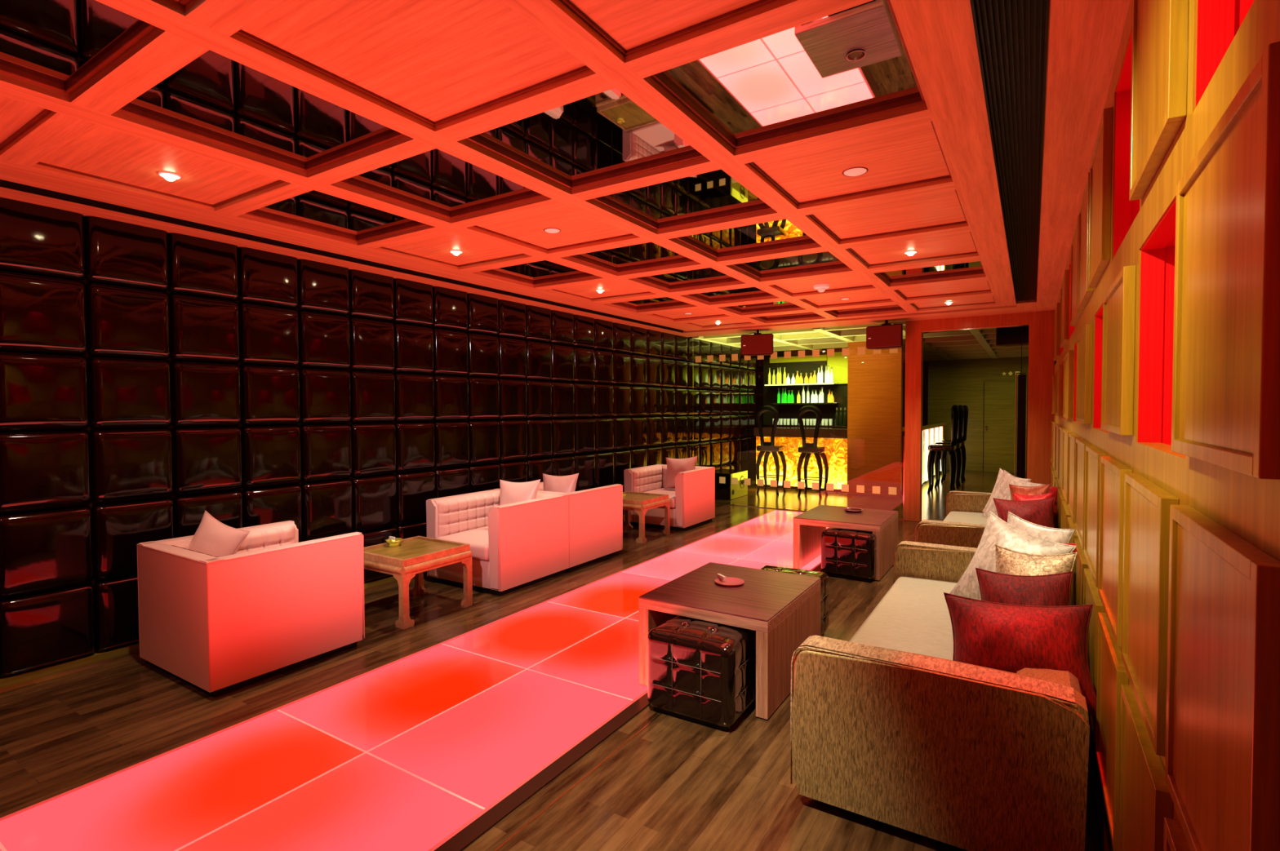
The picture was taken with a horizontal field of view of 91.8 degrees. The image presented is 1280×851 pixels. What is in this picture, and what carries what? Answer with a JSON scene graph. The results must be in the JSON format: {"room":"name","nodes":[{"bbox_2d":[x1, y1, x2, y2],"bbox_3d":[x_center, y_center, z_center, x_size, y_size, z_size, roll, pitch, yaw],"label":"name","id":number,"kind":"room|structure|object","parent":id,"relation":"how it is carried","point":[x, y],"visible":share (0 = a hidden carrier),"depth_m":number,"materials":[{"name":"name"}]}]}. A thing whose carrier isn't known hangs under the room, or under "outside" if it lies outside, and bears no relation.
{"room":"entertainment venue","nodes":[
{"label":"entertainment venue","id":0,"kind":"room"},
{"bbox_2d":[0,197,755,687],"bbox_3d":[-1.592,-0.088,6.566,0.195,2.897,14.603,1,2,32],"label":"wall","id":1,"kind":"structure","parent":0,"point":[153,380],"depth_m":4.50,"materials":[{"name":"black glass"}]},
{"bbox_2d":[0,518,624,691],"bbox_3d":[-2.321,1.391,5.293,0.042,0.012,11.600,1,2,32],"label":"baseboard","id":2,"kind":"structure","parent":1,"relation":"attached to","point":[63,672],"depth_m":3.68,"materials":[{"name":"black wood"}]},
{"bbox_2d":[0,470,1103,850],"bbox_3d":[3.292,1.365,6.834,8.100,0.060,20.200,1,2,32],"label":"floor","id":3,"kind":"structure","parent":0,"point":[678,784],"depth_m":2.89,"materials":[{"name":"brown wood"}]},
{"bbox_2d":[137,520,364,697],"bbox_3d":[-2.397,1.068,3.878,0.892,0.735,0.916,1,2,32],"label":"tufted armchair","id":4,"kind":"object","parent":3,"relation":"on","point":[277,605],"visible":0.98,"depth_m":3.55,"materials":[{"name":"pink"}]},
{"bbox_2d":[189,511,250,557],"bbox_3d":[-2.655,0.788,3.829,0.502,0.486,0.193,0,2,24],"label":"throw cushion","id":5,"kind":"object","parent":4,"relation":"on","point":[212,537],"visible":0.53,"depth_m":3.79,"materials":[{"name":"pink fabric"}]},
{"bbox_2d":[0,510,829,850],"bbox_3d":[0.168,1.419,4.958,1.523,0.056,9.370,1,2,32],"label":"walkway","id":6,"kind":"object","parent":3,"relation":"in","point":[406,753],"visible":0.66,"depth_m":2.82,"materials":[{"name":"pink glass"}]},
{"bbox_2d":[638,562,820,719],"bbox_3d":[0.548,1.181,3.604,0.745,0.490,0.900,1,2,32],"label":"coffee table","id":7,"kind":"object","parent":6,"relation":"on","point":[783,610],"visible":0.86,"depth_m":3.36,"materials":[{"name":"brown wood"}]},
{"bbox_2d":[714,573,744,586],"bbox_3d":[0.525,0.919,3.670,0.186,0.042,0.176,1,2,32],"label":"ashtray","id":8,"kind":"object","parent":7,"relation":"on","point":[722,580],"visible":1,"depth_m":3.69,"materials":[{"name":"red ceramic"}]},
{"bbox_2d":[793,505,897,580],"bbox_3d":[2.022,1.109,6.055,0.780,0.490,0.900,1,2,32],"label":"coffee table","id":9,"kind":"object","parent":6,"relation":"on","point":[808,526],"visible":0.88,"depth_m":5.88,"materials":[{"name":"brown wood"}]},
{"bbox_2d":[844,507,862,513],"bbox_3d":[2.129,0.851,6.181,0.180,0.033,0.180,1,2,32],"label":"ashtray","id":10,"kind":"object","parent":9,"relation":"on","point":[853,510],"visible":1,"depth_m":6.20,"materials":[{"name":"red ceramic"}]},
{"bbox_2d":[363,536,472,630],"bbox_3d":[-1.744,1.169,4.745,0.657,0.482,0.657,1,2,32],"label":"side table","id":11,"kind":"object","parent":3,"relation":"on","point":[413,557],"visible":0.75,"depth_m":4.61,"materials":[{"name":"brown wood"}]},
{"bbox_2d":[385,536,402,546],"bbox_3d":[-1.930,0.911,4.867,0.122,0.068,0.122,-1,2,-35],"label":"glass ashtray","id":12,"kind":"object","parent":11,"relation":"on","point":[393,541],"visible":1,"depth_m":4.86,"materials":[{"name":"gold glass"}]},
{"bbox_2d":[426,488,568,595],"bbox_3d":[-1.283,1.017,5.642,0.892,0.735,0.916,1,2,32],"label":"sofa","id":13,"kind":"object","parent":3,"relation":"on","point":[514,546],"visible":0.91,"depth_m":5.42,"materials":[{"name":"pink"}]},
{"bbox_2d":[437,526,488,560],"bbox_3d":[-1.322,1.030,5.579,0.636,0.158,0.768,1,2,32],"label":"seat cushion","id":14,"kind":"object","parent":13,"relation":"on","point":[476,536],"depth_m":5.38,"materials":[{"name":"pink fabric"}]},
{"bbox_2d":[499,479,540,505],"bbox_3d":[-1.128,0.717,5.702,0.484,0.457,0.178,0,2,25],"label":"throw cushion","id":15,"kind":"object","parent":13,"relation":"on","point":[510,492],"visible":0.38,"depth_m":5.66,"materials":[{"name":"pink fabric"}]},
{"bbox_2d":[494,712,662,850],"bbox_3d":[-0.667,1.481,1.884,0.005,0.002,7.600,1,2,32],"label":"step","id":16,"kind":"structure","parent":3,"relation":"on","point":[601,763],"depth_m":2.50,"materials":[{"name":"brown wood"}]},
{"bbox_2d":[537,482,622,571],"bbox_3d":[-0.793,0.994,6.416,0.892,0.735,0.916,1,2,32],"label":"tufted armchair","id":17,"kind":"object","parent":3,"relation":"on","point":[595,514],"visible":0.37,"depth_m":6.14,"materials":[{"name":"pink"}]},
{"bbox_2d":[542,473,578,493],"bbox_3d":[-0.826,0.705,6.292,0.463,0.455,0.170,0,2,25],"label":"throw cushion","id":18,"kind":"object","parent":17,"relation":"on","point":[563,484],"visible":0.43,"depth_m":6.25,"materials":[{"name":"pink fabric"}]},
{"bbox_2d":[434,564,822,850],"bbox_3d":[0.267,1.429,3.618,0.075,0.008,11.530,1,2,32],"label":"platform edge","id":19,"kind":"structure","parent":3,"relation":"on","point":[475,830],"depth_m":2.54,"materials":[{"name":"brown wood"}]},
{"bbox_2d":[622,491,670,543],"bbox_3d":[-0.069,1.089,7.482,0.657,0.482,0.657,1,2,32],"label":"side table","id":20,"kind":"object","parent":3,"relation":"on","point":[640,503],"visible":0.73,"depth_m":7.36,"materials":[{"name":"red wood"}]},
{"bbox_2d":[623,464,715,531],"bbox_3d":[0.402,0.939,8.308,0.892,0.735,0.916,1,2,32],"label":"tufted armchair","id":21,"kind":"object","parent":3,"relation":"on","point":[692,498],"visible":0.82,"depth_m":8.10,"materials":[{"name":"pink"}]},
{"bbox_2d":[642,488,675,508],"bbox_3d":[0.362,0.952,8.246,0.636,0.158,0.768,1,2,32],"label":"seat cushion","id":22,"kind":"object","parent":21,"relation":"on","point":[670,491],"depth_m":8.16,"materials":[{"name":"pink fabric"}]},
{"bbox_2d":[664,456,697,489],"bbox_3d":[0.552,0.639,8.381,0.487,0.460,0.187,0,2,23],"label":"throw cushion","id":23,"kind":"object","parent":21,"relation":"on","point":[674,466],"visible":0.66,"depth_m":8.36,"materials":[{"name":"pink fabric"}]},
{"bbox_2d":[647,615,755,732],"bbox_3d":[0.344,1.228,3.202,0.470,0.432,0.470,1,2,31],"label":"ottoman","id":24,"kind":"object","parent":3,"relation":"on","point":[703,673],"visible":0.83,"depth_m":3.01,"materials":[{"name":"black leather"}]},
{"bbox_2d":[715,469,747,500],"bbox_3d":[1.495,1.016,10.799,0.522,0.440,0.740,1,2,32],"label":"floor speaker","id":25,"kind":"object","parent":3,"relation":"on","point":[727,491],"visible":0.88,"depth_m":10.49,"materials":[{"name":"black paint"}]},
{"bbox_2d":[755,405,786,494],"bbox_3d":[2.367,0.431,11.213,0.444,1.592,0.474,1,2,32],"label":"bar stool","id":26,"kind":"object","parent":3,"relation":"on","point":[767,447],"visible":0.98,"depth_m":11.09,"materials":[{"name":"black paint"}]},
{"bbox_2d":[760,565,829,636],"bbox_3d":[0.974,1.200,4.135,0.470,0.432,0.470,1,2,30],"label":"ottoman","id":27,"kind":"object","parent":3,"relation":"on","point":[824,580],"visible":0.16,"depth_m":4.13,"materials":[{"name":"black leather"}]},
{"bbox_2d":[693,322,904,519],"bbox_3d":[2.221,-0.076,9.332,3.310,2.697,0.040,1,2,32],"label":"glass wall","id":28,"kind":"structure","parent":3,"relation":"on","point":[860,351],"depth_m":9.17,"materials":[{"name":"clear glass"}]},
{"bbox_2d":[753,426,847,493],"bbox_3d":[3.104,0.624,11.776,1.770,1.160,0.610,1,2,32],"label":"bar counter","id":29,"kind":"object","parent":3,"relation":"on","point":[835,439],"depth_m":11.45,"materials":[{"name":"yellow"}]},
{"bbox_2d":[753,426,847,438],"bbox_3d":[3.105,0.129,11.767,1.770,0.170,0.600,1,2,32],"label":"countertop","id":30,"kind":"structure","parent":29,"relation":"on","point":[781,432],"depth_m":11.52,"materials":[{"name":"brown"}]},
{"bbox_2d":[762,424,847,427],"bbox_3d":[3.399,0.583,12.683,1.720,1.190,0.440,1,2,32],"label":"countertop","id":31,"kind":"structure","parent":29,"relation":"on","point":[763,425],"depth_m":12.44,"materials":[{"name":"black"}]},
{"bbox_2d":[835,408,838,425],"bbox_3d":[3.884,-0.177,12.236,0.072,0.350,0.072,1,2,32],"label":"wine bottle","id":32,"kind":"object","parent":31,"relation":"on","point":[837,413],"visible":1,"depth_m":12.21,"materials":[{"name":"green glass"}]},
{"bbox_2d":[839,408,842,425],"bbox_3d":[3.952,-0.176,12.194,0.072,0.350,0.072,1,2,32],"label":"wine bottle","id":33,"kind":"object","parent":31,"relation":"on","point":[841,413],"visible":1,"depth_m":12.17,"materials":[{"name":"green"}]},
{"bbox_2d":[843,408,847,426],"bbox_3d":[4.019,-0.175,12.151,0.072,0.350,0.072,1,2,32],"label":"wine bottle","id":34,"kind":"object","parent":31,"relation":"on","point":[845,416],"visible":1,"depth_m":12.13,"materials":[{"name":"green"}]},
{"bbox_2d":[796,404,828,497],"bbox_3d":[3.009,0.439,10.807,0.444,1.592,0.474,1,2,32],"label":"bar stool","id":35,"kind":"object","parent":3,"relation":"on","point":[806,449],"visible":0.98,"depth_m":10.68,"materials":[{"name":"black paint"}]},
{"bbox_2d":[821,527,876,582],"bbox_3d":[1.971,1.154,5.722,0.470,0.432,0.470,1,2,35],"label":"ottoman","id":36,"kind":"object","parent":3,"relation":"on","point":[851,554],"visible":0.69,"depth_m":5.52,"materials":[{"name":"black leather"}]},
{"bbox_2d":[902,422,946,495],"bbox_3d":[5.681,0.568,12.756,0.640,1.200,4.500,1,2,32],"label":"bar counter","id":37,"kind":"object","parent":3,"relation":"on","point":[932,432],"depth_m":12.16,"materials":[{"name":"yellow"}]},
{"bbox_2d":[902,422,946,431],"bbox_3d":[5.679,0.008,12.741,0.640,0.080,4.500,1,2,32],"label":"countertop","id":38,"kind":"structure","parent":37,"relation":"on","point":[926,425],"depth_m":12.78,"materials":[{"name":"silver metal"}]},
{"bbox_2d":[790,541,1089,850],"bbox_3d":[1.565,1.129,3.079,0.936,0.628,2.220,1,2,32],"label":"sofa","id":39,"kind":"object","parent":3,"relation":"on","point":[886,727],"visible":0.71,"depth_m":2.15,"materials":[{"name":"beige fabric"}]},
{"bbox_2d":[848,576,957,660],"bbox_3d":[1.495,1.081,3.122,0.700,0.176,1.902,1,2,32],"label":"seat cushion","id":40,"kind":"object","parent":39,"relation":"on","point":[913,616],"depth_m":3.18,"materials":[{"name":"beige fabric"}]},
{"bbox_2d":[949,511,1076,600],"bbox_3d":[1.881,0.748,3.164,0.207,0.569,0.547,-1,2,-28],"label":"sofa cushion","id":41,"kind":"object","parent":39,"relation":"on","point":[997,531],"visible":0.49,"depth_m":3.21,"materials":[{"name":"beige fabric"}]},
{"bbox_2d":[943,592,1096,716],"bbox_3d":[1.421,0.848,2.334,0.502,0.384,0.216,1,2,26],"label":"sofa cushion","id":42,"kind":"object","parent":39,"relation":"on","point":[1006,637],"visible":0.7,"depth_m":2.28,"materials":[{"name":"fabric"}]},
{"bbox_2d":[975,568,1072,606],"bbox_3d":[1.619,0.820,2.610,0.394,0.437,0.204,1,2,35],"label":"sofa cushion","id":43,"kind":"object","parent":39,"relation":"on","point":[1049,590],"visible":0.38,"depth_m":2.60,"materials":[{"name":"fabric"}]},
{"bbox_2d":[995,544,1077,576],"bbox_3d":[1.781,0.788,2.838,0.199,0.449,0.375,-1,2,-38],"label":"sofa cushion","id":44,"kind":"object","parent":39,"relation":"on","point":[1008,562],"visible":0.36,"depth_m":2.85,"materials":[{"name":"beige fabric"}]},
{"bbox_2d":[1007,511,1075,543],"bbox_3d":[2.204,0.758,3.506,0.145,0.492,0.437,-1,2,-26],"label":"sofa cushion","id":45,"kind":"object","parent":39,"relation":"on","point":[1054,535],"visible":0.23,"depth_m":3.45,"materials":[{"name":"beige fabric"}]},
{"bbox_2d":[927,404,959,493],"bbox_3d":[5.464,0.420,11.173,0.474,1.592,0.444,1,2,32],"label":"bar stool","id":46,"kind":"object","parent":3,"relation":"on","point":[933,448],"visible":0.99,"depth_m":11.04,"materials":[{"name":"black paint"}]},
{"bbox_2d":[933,404,964,488],"bbox_3d":[5.971,0.397,11.976,0.474,1.592,0.444,1,2,32],"label":"bar stool","id":47,"kind":"object","parent":3,"relation":"on","point":[957,452],"visible":0.8,"depth_m":11.91,"materials":[{"name":"black paint"}]},
{"bbox_2d":[915,490,991,548],"bbox_3d":[3.172,1.054,5.623,0.936,0.628,2.220,1,2,32],"label":"sofa","id":48,"kind":"object","parent":3,"relation":"on","point":[963,525],"visible":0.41,"depth_m":4.91,"materials":[{"name":"beige fabric"}]},
{"bbox_2d":[942,511,987,524],"bbox_3d":[3.103,1.008,5.665,0.700,0.176,1.902,1,2,32],"label":"seat cushion","id":49,"kind":"object","parent":48,"relation":"on","point":[973,517],"depth_m":6.15,"materials":[{"name":"beige fabric"}]},
{"bbox_2d":[982,468,1031,512],"bbox_3d":[3.517,0.677,5.961,0.156,0.507,0.457,-1,2,-11],"label":"sofa cushion","id":50,"kind":"object","parent":48,"relation":"on","point":[1000,473],"visible":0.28,"depth_m":6.07,"materials":[{"name":"beige fabric"}]},
{"bbox_2d":[981,469,1043,517],"bbox_3d":[3.381,0.687,5.633,0.177,0.546,0.510,-1,2,-25],"label":"sofa cushion","id":51,"kind":"object","parent":48,"relation":"on","point":[1002,492],"visible":0.32,"depth_m":5.69,"materials":[{"name":"beige fabric"}]},
{"bbox_2d":[992,497,1054,528],"bbox_3d":[3.047,0.768,4.899,0.438,0.418,0.202,0,2,24],"label":"sofa cushion","id":52,"kind":"object","parent":48,"relation":"on","point":[1039,512],"visible":0.5,"depth_m":4.86,"materials":[{"name":"fabric"}]},
{"bbox_2d":[1008,484,1050,500],"bbox_3d":[3.389,0.713,5.403,0.356,0.432,0.177,1,2,45],"label":"sofa cushion","id":53,"kind":"object","parent":48,"relation":"on","point":[1040,490],"visible":0.33,"depth_m":5.41,"materials":[{"name":"orange fabric"}]},
{"bbox_2d":[1013,492,1052,501],"bbox_3d":[3.276,0.740,5.167,0.308,0.379,0.147,1,2,36],"label":"sofa cushion","id":54,"kind":"object","parent":48,"relation":"on","point":[1018,497],"visible":0.23,"depth_m":5.19,"materials":[{"name":"red fabric"}]},
{"bbox_2d":[1048,486,1057,528],"bbox_3d":[3.605,0.717,5.576,0.347,0.422,0.144,1,2,37],"label":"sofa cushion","id":55,"kind":"object","parent":48,"relation":"on","point":[1054,490],"visible":0.16,"depth_m":5.49,"materials":[{"name":"red fabric"}]},
{"bbox_2d":[940,404,968,483],"bbox_3d":[6.505,0.372,12.821,0.474,1.592,0.444,1,2,32],"label":"bar stool","id":56,"kind":"object","parent":3,"relation":"on","point":[943,460],"visible":0.74,"depth_m":12.73,"materials":[{"name":"black paint"}]},
{"bbox_2d":[0,0,1130,337],"bbox_3d":[-0.093,-1.364,3.805,5.650,0.190,11.600,1,2,32],"label":"ceiling","id":57,"kind":"structure","parent":0,"point":[685,156],"depth_m":2.75,"materials":[{"name":"brown wood"}]},
{"bbox_2d":[158,171,181,181],"bbox_3d":[-2.392,-1.260,3.154,0.094,0.030,0.094,1,2,32],"label":"recessed light","id":58,"kind":"object","parent":57,"relation":"in","point":[170,176],"visible":1,"depth_m":3.14,"materials":[{"name":"white glass"}]},
{"bbox_2d":[449,249,462,255],"bbox_3d":[-1.392,-1.305,4.699,0.094,0.030,0.094,1,2,32],"label":"recessed light","id":59,"kind":"object","parent":57,"relation":"in","point":[455,252],"visible":1,"depth_m":4.68,"materials":[{"name":"white plastic"}]},
{"bbox_2d":[543,227,560,233],"bbox_3d":[-0.588,-1.304,4.155,0.116,0.008,0.116,1,2,32],"label":"ceiling speaker","id":60,"kind":"object","parent":57,"relation":"attached to","point":[551,230],"visible":1,"depth_m":4.13,"materials":[{"name":"white plastic"}]},
{"bbox_2d":[741,329,773,355],"bbox_3d":[1.752,-1.235,9.221,0.473,0.372,0.235,0,2,18],"label":"speaker","id":61,"kind":"object","parent":57,"relation":"hanging from","point":[758,344],"visible":1,"depth_m":9.12},
{"bbox_2d":[813,284,829,292],"bbox_3d":[1.773,-1.337,6.059,0.150,0.062,0.150,1,2,32],"label":"smoke detector","id":62,"kind":"object","parent":57,"relation":"attached to","point":[820,287],"visible":1,"depth_m":6.02,"materials":[{"name":"white plastic"}]},
{"bbox_2d":[842,166,868,177],"bbox_3d":[1.091,-1.284,3.143,0.126,0.008,0.126,1,2,32],"label":"ceiling speaker","id":63,"kind":"object","parent":57,"relation":"attached to","point":[859,171],"visible":1,"depth_m":3.12,"materials":[{"name":"white plastic"}]},
{"bbox_2d":[844,168,866,176],"bbox_3d":[1.091,-1.284,3.143,0.110,0.008,0.110,1,2,32],"label":"grille","id":64,"kind":"object","parent":63,"relation":"attached to","point":[850,171],"depth_m":3.13,"materials":[{"name":"white plastic"}]},
{"bbox_2d":[866,320,902,350],"bbox_3d":[3.283,-1.215,8.257,0.473,0.372,0.235,1,2,40],"label":"speaker","id":65,"kind":"object","parent":57,"relation":"hanging from","point":[885,336],"visible":1,"depth_m":8.17},
{"bbox_2d":[903,250,917,256],"bbox_3d":[2.080,-1.320,4.765,0.094,0.030,0.094,1,2,32],"label":"recessed light","id":66,"kind":"object","parent":57,"relation":"in","point":[909,253],"visible":1,"depth_m":4.75,"materials":[{"name":"white plastic"}]},
{"bbox_2d":[969,0,1049,303],"bbox_3d":[1.427,-1.284,2.357,0.192,0.104,10.770,1,2,32],"label":"ceiling vent","id":67,"kind":"object","parent":57,"relation":"in","point":[1011,36],"visible":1,"depth_m":2.46,"materials":[{"name":"black metal"}]},
{"bbox_2d":[763,347,848,425],"bbox_3d":[3.600,-0.225,12.834,2.180,2.797,0.150,1,2,32],"label":"wall","id":68,"kind":"structure","parent":0,"point":[808,364],"depth_m":12.86,"materials":[{"name":"grey"}]},
{"bbox_2d":[764,382,838,386],"bbox_3d":[3.308,-0.840,12.742,1.430,0.028,0.368,1,2,32],"label":"shelf","id":69,"kind":"object","parent":68,"relation":"attached to","point":[823,384],"visible":0.98,"depth_m":12.57,"materials":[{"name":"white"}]},
{"bbox_2d":[768,368,770,384],"bbox_3d":[2.723,-1.036,13.033,0.058,0.353,0.055,1,2,32],"label":"bottle","id":70,"kind":"object","parent":69,"relation":"on","point":[769,374],"visible":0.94,"depth_m":13.01,"materials":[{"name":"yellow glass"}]},
{"bbox_2d":[772,369,775,384],"bbox_3d":[2.801,-1.014,12.976,0.061,0.313,0.058,1,2,32],"label":"bottle","id":71,"kind":"object","parent":69,"relation":"on","point":[773,375],"visible":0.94,"depth_m":12.96,"materials":[{"name":"yellow glass"}]},
{"bbox_2d":[776,367,778,384],"bbox_3d":[2.885,-1.035,12.973,0.058,0.353,0.055,1,2,32],"label":"bottle","id":72,"kind":"object","parent":69,"relation":"on","point":[777,375],"visible":0.89,"depth_m":12.96,"materials":[{"name":"beige glass"}]},
{"bbox_2d":[778,367,781,384],"bbox_3d":[2.910,-1.032,12.878,0.058,0.353,0.055,1,2,32],"label":"bottle","id":73,"kind":"object","parent":69,"relation":"on","point":[780,373],"visible":1,"depth_m":12.86,"materials":[{"name":"beige glass"}]},
{"bbox_2d":[783,367,786,384],"bbox_3d":[3.000,-1.032,12.858,0.058,0.353,0.055,1,2,32],"label":"bottle","id":74,"kind":"object","parent":69,"relation":"on","point":[784,373],"visible":0.97,"depth_m":12.84,"materials":[{"name":"beige glass"}]},
{"bbox_2d":[786,373,790,384],"bbox_3d":[3.053,-0.965,12.780,0.088,0.223,0.084,1,2,32],"label":"bottle","id":75,"kind":"object","parent":69,"relation":"on","point":[788,380],"visible":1,"depth_m":12.75,"materials":[{"name":"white glass"}]},
{"bbox_2d":[795,371,799,383],"bbox_3d":[3.216,-0.983,12.666,0.075,0.263,0.072,1,2,32],"label":"bottle","id":76,"kind":"object","parent":69,"relation":"on","point":[797,375],"visible":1,"depth_m":12.64,"materials":[{"name":"yellow glass"}]},
{"bbox_2d":[813,370,816,383],"bbox_3d":[3.528,-0.980,12.530,0.075,0.263,0.072,1,2,32],"label":"bottle","id":77,"kind":"object","parent":69,"relation":"on","point":[814,375],"visible":0.94,"depth_m":12.50,"materials":[{"name":"beige glass"}]},
{"bbox_2d":[817,368,820,383],"bbox_3d":[3.585,-1.003,12.436,0.061,0.313,0.058,1,2,32],"label":"bottle","id":78,"kind":"object","parent":69,"relation":"on","point":[818,374],"visible":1,"depth_m":12.42,"materials":[{"name":"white glass"}]},
{"bbox_2d":[820,365,822,383],"bbox_3d":[3.640,-1.023,12.420,0.058,0.353,0.055,1,2,32],"label":"bottle","id":79,"kind":"object","parent":69,"relation":"on","point":[821,371],"visible":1,"depth_m":12.40,"materials":[{"name":"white glass"}]},
{"bbox_2d":[824,365,826,382],"bbox_3d":[3.732,-1.023,12.433,0.058,0.353,0.055,1,2,32],"label":"bottle","id":80,"kind":"object","parent":69,"relation":"on","point":[825,373],"visible":0.84,"depth_m":12.41,"materials":[{"name":"beige glass"}]},
{"bbox_2d":[826,365,830,382],"bbox_3d":[3.755,-1.022,12.363,0.058,0.353,0.055,1,2,32],"label":"bottle","id":81,"kind":"object","parent":69,"relation":"on","point":[828,371],"visible":0.98,"depth_m":12.34,"materials":[{"name":"beige glass"}]},
{"bbox_2d":[830,367,833,382],"bbox_3d":[3.811,-1.001,12.330,0.061,0.313,0.058,1,2,32],"label":"bottle","id":82,"kind":"object","parent":69,"relation":"on","point":[831,373],"visible":0.95,"depth_m":12.31,"materials":[{"name":"beige glass"}]},
{"bbox_2d":[773,402,838,404],"bbox_3d":[3.385,-0.449,12.705,1.250,0.028,0.368,1,2,32],"label":"shelf","id":83,"kind":"object","parent":68,"relation":"attached to","point":[828,402],"visible":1,"depth_m":12.63,"materials":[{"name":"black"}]},
{"bbox_2d":[777,388,780,403],"bbox_3d":[2.898,-0.624,12.951,0.061,0.313,0.058,1,2,32],"label":"bottle","id":84,"kind":"object","parent":83,"relation":"on","point":[778,394],"visible":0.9,"depth_m":12.93,"materials":[{"name":"green glass"}]},
{"bbox_2d":[783,387,786,403],"bbox_3d":[3.010,-0.621,12.838,0.061,0.313,0.058,1,2,32],"label":"bottle","id":85,"kind":"object","parent":83,"relation":"on","point":[785,393],"visible":0.98,"depth_m":12.82,"materials":[{"name":"green glass"}]},
{"bbox_2d":[786,390,790,403],"bbox_3d":[3.072,-0.595,12.786,0.075,0.263,0.072,1,2,32],"label":"bottle","id":86,"kind":"object","parent":83,"relation":"on","point":[788,391],"visible":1,"depth_m":12.76,"materials":[{"name":"green glass"}]},
{"bbox_2d":[790,390,793,403],"bbox_3d":[3.123,-0.594,12.736,0.075,0.263,0.072,1,2,32],"label":"bottle","id":87,"kind":"object","parent":83,"relation":"on","point":[792,394],"visible":1,"depth_m":12.71,"materials":[{"name":"green glass"}]},
{"bbox_2d":[796,390,800,403],"bbox_3d":[3.260,-0.595,12.737,0.075,0.263,0.072,1,2,32],"label":"bottle","id":88,"kind":"object","parent":83,"relation":"on","point":[798,397],"visible":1,"depth_m":12.71,"materials":[{"name":"yellow glass"}]},
{"bbox_2d":[802,385,804,403],"bbox_3d":[3.323,-0.636,12.603,0.058,0.353,0.055,1,2,32],"label":"bottle","id":89,"kind":"object","parent":83,"relation":"on","point":[803,392],"visible":1,"depth_m":12.58,"materials":[{"name":"beige glass"}]},
{"bbox_2d":[806,386,809,403],"bbox_3d":[3.425,-0.638,12.640,0.058,0.353,0.055,1,2,32],"label":"bottle","id":90,"kind":"object","parent":83,"relation":"on","point":[807,392],"visible":1,"depth_m":12.62,"materials":[{"name":"beige glass"}]},
{"bbox_2d":[810,390,813,403],"bbox_3d":[3.503,-0.591,12.579,0.075,0.263,0.072,1,2,32],"label":"bottle","id":91,"kind":"object","parent":83,"relation":"on","point":[812,391],"visible":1,"depth_m":12.55,"materials":[{"name":"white glass"}]},
{"bbox_2d":[813,390,817,403],"bbox_3d":[3.546,-0.589,12.501,0.075,0.263,0.072,1,2,32],"label":"bottle","id":92,"kind":"object","parent":83,"relation":"on","point":[815,397],"visible":1,"depth_m":12.48,"materials":[{"name":"beige glass"}]},
{"bbox_2d":[820,386,823,403],"bbox_3d":[3.646,-0.612,12.411,0.061,0.313,0.058,1,2,32],"label":"bottle","id":93,"kind":"object","parent":83,"relation":"on","point":[822,393],"visible":1,"depth_m":12.39,"materials":[{"name":"beige glass"}]},
{"bbox_2d":[829,391,834,402],"bbox_3d":[3.811,-0.565,12.313,0.088,0.223,0.084,1,2,32],"label":"bottle","id":94,"kind":"object","parent":83,"relation":"on","point":[832,398],"visible":1,"depth_m":12.29,"materials":[{"name":"yellow glass"}]},
{"bbox_2d":[692,310,1053,362],"bbox_3d":[6.160,-1.571,11.598,7.800,0.140,7.940,1,2,32],"label":"ceiling","id":95,"kind":"structure","parent":0,"point":[978,344],"depth_m":11.07,"materials":[{"name":"beige"}]},
{"bbox_2d":[726,328,973,340],"bbox_3d":[4.221,-1.541,10.315,5.843,0.014,2.426,0,2,-10],"label":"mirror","id":96,"kind":"object","parent":95,"relation":"on","point":[853,331],"depth_m":10.50,"materials":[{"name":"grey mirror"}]},
{"bbox_2d":[995,327,1028,346],"bbox_3d":[5.037,-1.245,8.324,0.228,0.327,0.400,-2,2,-43],"label":"speaker","id":97,"kind":"object","parent":95,"relation":"hanging from","point":[1015,336],"visible":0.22,"depth_m":8.26},
{"bbox_2d":[847,341,902,497],"bbox_3d":[4.108,-0.174,10.858,0.890,2.797,0.150,1,2,32],"label":"wall panel","id":98,"kind":"object","parent":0,"point":[874,381],"visible":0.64,"depth_m":10.79,"materials":[{"name":"brown wood"}]},
{"bbox_2d":[928,356,1028,471],"bbox_3d":[9.400,-0.284,14.227,5.100,2.797,0.100,1,2,32],"label":"wall","id":99,"kind":"structure","parent":0,"point":[958,382],"depth_m":15.06,"materials":[{"name":"green wood"}]},
{"bbox_2d":[982,381,1026,473],"bbox_3d":[8.651,0.032,14.616,0.975,2.150,0.057,1,2,32],"label":"door","id":100,"kind":"structure","parent":99,"relation":"in","point":[999,397],"depth_m":14.69,"materials":[{"name":"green wood"}]},
{"bbox_2d":[903,310,1056,522],"bbox_3d":[4.532,-0.046,7.879,2.150,2.697,0.160,1,2,32],"label":"door frame","id":101,"kind":"structure","parent":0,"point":[1042,364],"depth_m":7.74,"materials":[{"name":"red wood"}]},
{"bbox_2d":[1014,372,1028,479],"bbox_3d":[5.462,0.259,8.862,0.220,2.028,0.160,1,2,32],"label":"door frame","id":102,"kind":"structure","parent":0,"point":[1021,395],"depth_m":8.84,"materials":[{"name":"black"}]},
{"bbox_2d":[1050,0,1279,850],"bbox_3d":[2.170,0.054,2.608,0.486,2.797,11.922,1,2,32],"label":"wall","id":103,"kind":"structure","parent":0,"point":[1165,460],"depth_m":1.03,"materials":[{"name":"brown wood"}]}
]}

